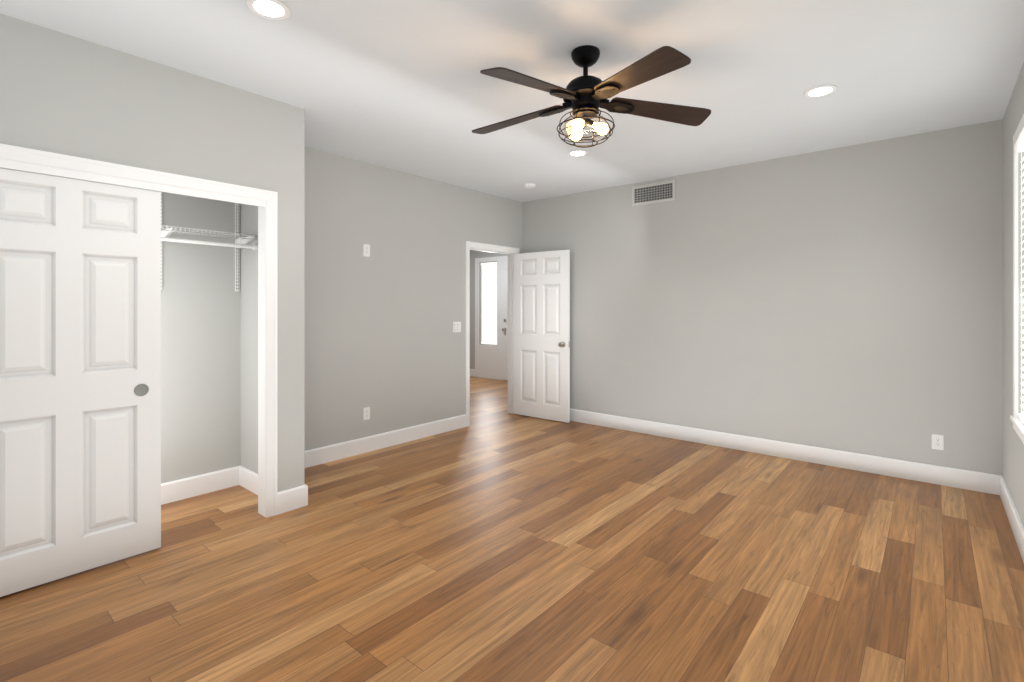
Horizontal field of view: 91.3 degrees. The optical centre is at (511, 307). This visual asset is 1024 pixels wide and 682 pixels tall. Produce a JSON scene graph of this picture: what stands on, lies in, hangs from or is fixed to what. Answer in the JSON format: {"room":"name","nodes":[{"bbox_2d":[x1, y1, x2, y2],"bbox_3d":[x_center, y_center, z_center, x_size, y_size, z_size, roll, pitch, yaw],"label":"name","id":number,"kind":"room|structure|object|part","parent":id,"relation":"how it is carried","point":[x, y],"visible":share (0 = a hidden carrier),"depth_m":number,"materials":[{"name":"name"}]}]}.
{"room":"empty bedroom","nodes":[
{"label":"empty bedroom","id":0,"kind":"room"},
{"bbox_2d":[0,13,304,491],"bbox_3d":[-2.197,0.000,2.568,0.110,2.700,2.300,0,0,40],"label":"wall","id":1,"kind":"structure","parent":0,"point":[64,94],"depth_m":2.83,"materials":[{"name":"grey paint"}]},
{"bbox_2d":[0,168,160,596],"bbox_3d":[-2.220,0.348,2.506,0.035,1.980,0.775,0,0,40],"label":"closet door","id":2,"kind":"structure","parent":1,"relation":"in","point":[80,361],"depth_m":2.52,"materials":[{"name":"white paint"}]},
{"bbox_2d":[134,384,148,395],"bbox_3d":[-2.013,0.450,2.721,0.004,0.067,0.067,0,0,40],"label":"door pull","id":3,"kind":"object","parent":2,"relation":"attached to","point":[141,389],"visible":1,"depth_m":2.72,"materials":[{"name":"grey metal"}]},
{"bbox_2d":[0,143,277,516],"bbox_3d":[-2.213,0.330,2.549,0.110,2.040,1.850,0,0,40],"label":"door frame","id":4,"kind":"structure","parent":1,"relation":"attached to","point":[53,171],"depth_m":3.21,"materials":[{"name":"white paint"}]},
{"bbox_2d":[278,485,305,513],"bbox_3d":[-1.470,1.280,3.335,0.016,0.140,0.191,0,0,40],"label":"baseboard","id":5,"kind":"structure","parent":1,"relation":"attached to","point":[291,499],"depth_m":3.33,"materials":[{"name":"white paint"}]},
{"bbox_2d":[240,204,257,473],"bbox_3d":[-1.786,0.000,3.654,0.660,2.700,0.110,0,0,40],"label":"wall","id":6,"kind":"structure","parent":0,"point":[248,350],"depth_m":3.72,"materials":[{"name":"grey paint"}]},
{"bbox_2d":[239,466,257,494],"bbox_3d":[-1.833,1.280,3.611,0.644,0.140,0.016,0,0,40],"label":"baseboard","id":7,"kind":"structure","parent":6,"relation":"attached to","point":[248,479],"depth_m":3.69,"materials":[{"name":"white paint"}]},
{"bbox_2d":[305,484,307,505],"bbox_3d":[-1.698,1.280,3.662,0.786,0.140,0.016,0,0,40],"label":"baseboard","id":8,"kind":"structure","parent":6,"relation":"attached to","point":[306,494],"depth_m":3.41,"materials":[{"name":"white paint"}]},
{"bbox_2d":[3,147,521,483],"bbox_3d":[-1.083,0.000,5.095,0.120,2.700,7.840,0,0,40],"label":"wall","id":9,"kind":"structure","parent":0,"point":[384,342],"depth_m":4.51,"materials":[{"name":"grey paint"}]},
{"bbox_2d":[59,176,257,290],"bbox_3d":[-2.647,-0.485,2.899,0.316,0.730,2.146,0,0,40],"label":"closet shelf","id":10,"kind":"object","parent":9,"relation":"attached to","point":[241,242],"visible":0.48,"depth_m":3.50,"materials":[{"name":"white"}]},
{"bbox_3d":[-2.542,-0.453,2.811,0.042,0.079,2.146,0,0,40],"label":"rod","id":11,"kind":"part","parent":10,"relation":"part of","materials":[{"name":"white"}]},
{"bbox_2d":[161,466,238,504],"bbox_3d":[-2.779,1.280,2.976,0.016,0.140,2.174,0,0,40],"label":"baseboard","id":12,"kind":"structure","parent":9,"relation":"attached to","point":[181,489],"depth_m":3.60,"materials":[{"name":"white paint"}]},
{"bbox_2d":[363,244,369,256],"bbox_3d":[-1.356,-0.530,4.671,0.008,0.115,0.070,0,0,40],"label":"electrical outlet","id":13,"kind":"object","parent":9,"relation":"attached to","point":[366,250],"visible":1,"depth_m":4.67,"materials":[{"name":"white plastic"}]},
{"bbox_2d":[363,407,369,419],"bbox_3d":[-1.356,0.993,4.671,0.008,0.115,0.070,0,0,40],"label":"electrical outlet","id":14,"kind":"object","parent":9,"relation":"attached to","point":[366,413],"visible":1,"depth_m":4.67,"materials":[{"name":"white plastic"}]},
{"bbox_2d":[305,414,465,467],"bbox_3d":[-1.254,1.280,4.786,0.016,0.140,2.275,0,0,40],"label":"baseboard","id":15,"kind":"structure","parent":9,"relation":"attached to","point":[324,454],"depth_m":4.77,"materials":[{"name":"white paint"}]},
{"bbox_2d":[453,322,460,331],"bbox_3d":[-0.608,0.220,5.558,0.010,0.116,0.116,0,0,40],"label":"light switch","id":16,"kind":"object","parent":9,"relation":"attached to","point":[456,326],"visible":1,"depth_m":5.55,"materials":[{"name":"white plastic"}]},
{"bbox_2d":[465,241,518,426],"bbox_3d":[-0.269,0.300,6.063,0.152,2.099,0.948,0,0,40],"label":"door frame","id":17,"kind":"structure","parent":9,"relation":"attached to","point":[468,244],"depth_m":6.06,"materials":[{"name":"white paint"}]},
{"bbox_2d":[514,250,569,422],"bbox_3d":[0.349,0.336,6.068,0.819,2.005,0.177,0,0,40],"label":"bedroom door","id":18,"kind":"structure","parent":9,"relation":"in","point":[541,334],"depth_m":6.02,"materials":[{"name":"white paint"}]},
{"bbox_2d":[470,250,507,380],"bbox_3d":[-0.250,0.000,9.439,4.200,2.700,0.120,0,0,40],"label":"wall","id":19,"kind":"structure","parent":0,"point":[474,254],"depth_m":9.77,"materials":[{"name":"grey paint"}]},
{"bbox_2d":[470,369,474,376],"bbox_3d":[-1.262,1.280,10.202,1.430,0.140,0.016,0,0,40],"label":"baseboard","id":20,"kind":"structure","parent":19,"relation":"attached to","point":[472,372],"depth_m":9.78,"materials":[{"name":"white paint"}]},
{"bbox_2d":[481,262,496,344],"bbox_3d":[-0.406,-0.070,9.564,0.420,1.561,0.118,0,0,40],"label":"sidelight","id":21,"kind":"object","parent":19,"relation":"attached to","point":[489,321],"visible":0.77,"depth_m":9.54,"materials":[{"name":"white glass"}]},
{"bbox_2d":[475,256,507,379],"bbox_3d":[-0.050,0.200,9.180,1.740,2.300,0.018,0,0,40],"label":"door","id":22,"kind":"structure","parent":19,"relation":"attached to","point":[488,361],"depth_m":9.46,"materials":[{"name":"white paint"}]},
{"bbox_2d":[502,269,507,379],"bbox_3d":[0.158,0.323,8.937,0.910,2.030,0.110,0,0,40],"label":"hall door","id":23,"kind":"structure","parent":19,"relation":"in","point":[504,324],"depth_m":9.19,"materials":[{"name":"white paint"}]},
{"bbox_3d":[-0.149,0.323,9.170,0.060,0.230,0.070,0,0,40],"label":"knob","id":24,"kind":"part","parent":23,"relation":"part of","materials":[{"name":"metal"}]},
{"bbox_2d":[0,376,1023,681],"bbox_3d":[-0.950,1.400,4.982,8.870,0.100,7.840,0,0,40],"label":"floor","id":25,"kind":"structure","parent":0,"point":[494,540],"depth_m":2.49,"materials":[{"name":"brown wood"}]},
{"bbox_2d":[0,0,1023,201],"bbox_3d":[-0.950,-1.400,4.982,8.870,0.100,7.840,0,0,40],"label":"ceiling","id":26,"kind":"structure","parent":0,"point":[406,86],"depth_m":2.83,"materials":[{"name":"white paint"}]},
{"bbox_2d":[246,0,290,19],"bbox_3d":[-1.095,-1.346,2.255,0.180,0.008,0.180,0,0,40],"label":"recessed light","id":27,"kind":"object","parent":26,"relation":"in","point":[274,9],"visible":1,"depth_m":2.26,"materials":[{"name":"white paint"}]},
{"bbox_2d":[524,183,534,188],"bbox_3d":[0.193,-1.332,5.524,0.132,0.036,0.132,0,0,40],"label":"smoke detector","id":28,"kind":"object","parent":26,"relation":"attached to","point":[529,186],"visible":1,"depth_m":5.48,"materials":[{"name":"white plastic"}]},
{"bbox_2d":[567,150,587,156],"bbox_3d":[0.575,-1.346,4.379,0.180,0.008,0.180,0,0,40],"label":"recessed light","id":29,"kind":"object","parent":26,"relation":"in","point":[576,153],"visible":1,"depth_m":4.37,"materials":[{"name":"white paint"}]},
{"bbox_2d":[472,45,710,147],"bbox_3d":[0.363,-1.108,2.499,1.321,0.485,0.858,0,0,10],"label":"ceiling fan","id":30,"kind":"object","parent":26,"relation":"hanging from","point":[585,96],"visible":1,"depth_m":2.59,"materials":[{"name":"brown wood"}]},
{"bbox_3d":[0.390,-0.947,2.652,0.235,0.132,0.235,0,0,40],"label":"lamp shade","id":31,"kind":"part","parent":30,"relation":"part of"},
{"bbox_2d":[804,85,836,97],"bbox_3d":[1.925,-1.346,3.125,0.180,0.008,0.180,0,0,40],"label":"recessed light","id":32,"kind":"object","parent":26,"relation":"in","point":[820,91],"visible":1,"depth_m":3.12,"materials":[{"name":"white paint"}]},
{"bbox_2d":[522,119,1002,475],"bbox_3d":[1.914,0.000,5.029,4.550,2.700,0.120,0,0,40],"label":"wall","id":33,"kind":"structure","parent":0,"point":[848,298],"depth_m":4.37,"materials":[{"name":"grey paint"}]},
{"bbox_2d":[632,180,674,205],"bbox_3d":[1.494,-1.205,5.299,0.480,0.210,0.009,0,0,40],"label":"air vent","id":34,"kind":"object","parent":33,"relation":"in","point":[664,191],"visible":1,"depth_m":5.29,"materials":[{"name":"white metal"}]},
{"bbox_2d":[570,409,1000,494],"bbox_3d":[1.824,1.280,5.016,4.430,0.140,0.016,0,0,40],"label":"baseboard","id":35,"kind":"structure","parent":33,"relation":"attached to","point":[956,478],"depth_m":4.35,"materials":[{"name":"white paint"}]},
{"bbox_2d":[932,434,943,449],"bbox_3d":[3.249,1.030,3.821,0.070,0.115,0.008,0,0,40],"label":"outlet","id":36,"kind":"object","parent":33,"relation":"attached to","point":[937,442],"visible":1,"depth_m":3.82,"materials":[{"name":"white plastic"}]},
{"bbox_2d":[1000,476,1023,562],"bbox_3d":[1.708,1.280,1.451,0.016,0.140,5.588,0,0,40],"label":"baseboard","id":37,"kind":"structure","parent":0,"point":[1015,522],"depth_m":3.01,"materials":[{"name":"white paint"}]},
{"bbox_2d":[1003,62,1023,526],"bbox_3d":[1.760,0.000,1.407,0.120,2.700,5.860,0,0,40],"label":"wall","id":38,"kind":"structure","parent":0,"point":[1013,460],"depth_m":3.19,"materials":[{"name":"grey paint"}]},
{"bbox_3d":[2.582,-0.149,2.388,0.114,1.601,1.320,0,0,40],"label":"room window","id":39,"kind":"structure","parent":38,"relation":"in","visible":0},
{"bbox_2d":[1010,114,1023,442],"bbox_3d":[2.528,-0.150,2.434,0.028,1.740,1.480,0,0,40],"label":"window frame","id":40,"kind":"structure","parent":39,"relation":"attached to","point":[1018,426],"depth_m":2.94,"materials":[{"name":"white paint"}]},
{"bbox_2d":[1018,134,1023,422],"bbox_3d":[2.558,-0.155,2.408,0.060,1.586,1.308,0,0,40],"label":"blind","id":41,"kind":"object","parent":40,"relation":"attached to","point":[1021,150],"visible":1,"depth_m":2.81,"materials":[{"name":"white plastic"}]},
{"label":"outside","id":42,"kind":"structure","parent":0,"visible":0},
{"bbox_2d":[486,265,496,336],"bbox_3d":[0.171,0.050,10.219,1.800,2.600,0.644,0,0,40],"label":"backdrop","id":43,"kind":"structure","parent":42,"point":[493,296],"depth_m":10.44,"materials":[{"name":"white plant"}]}
]}

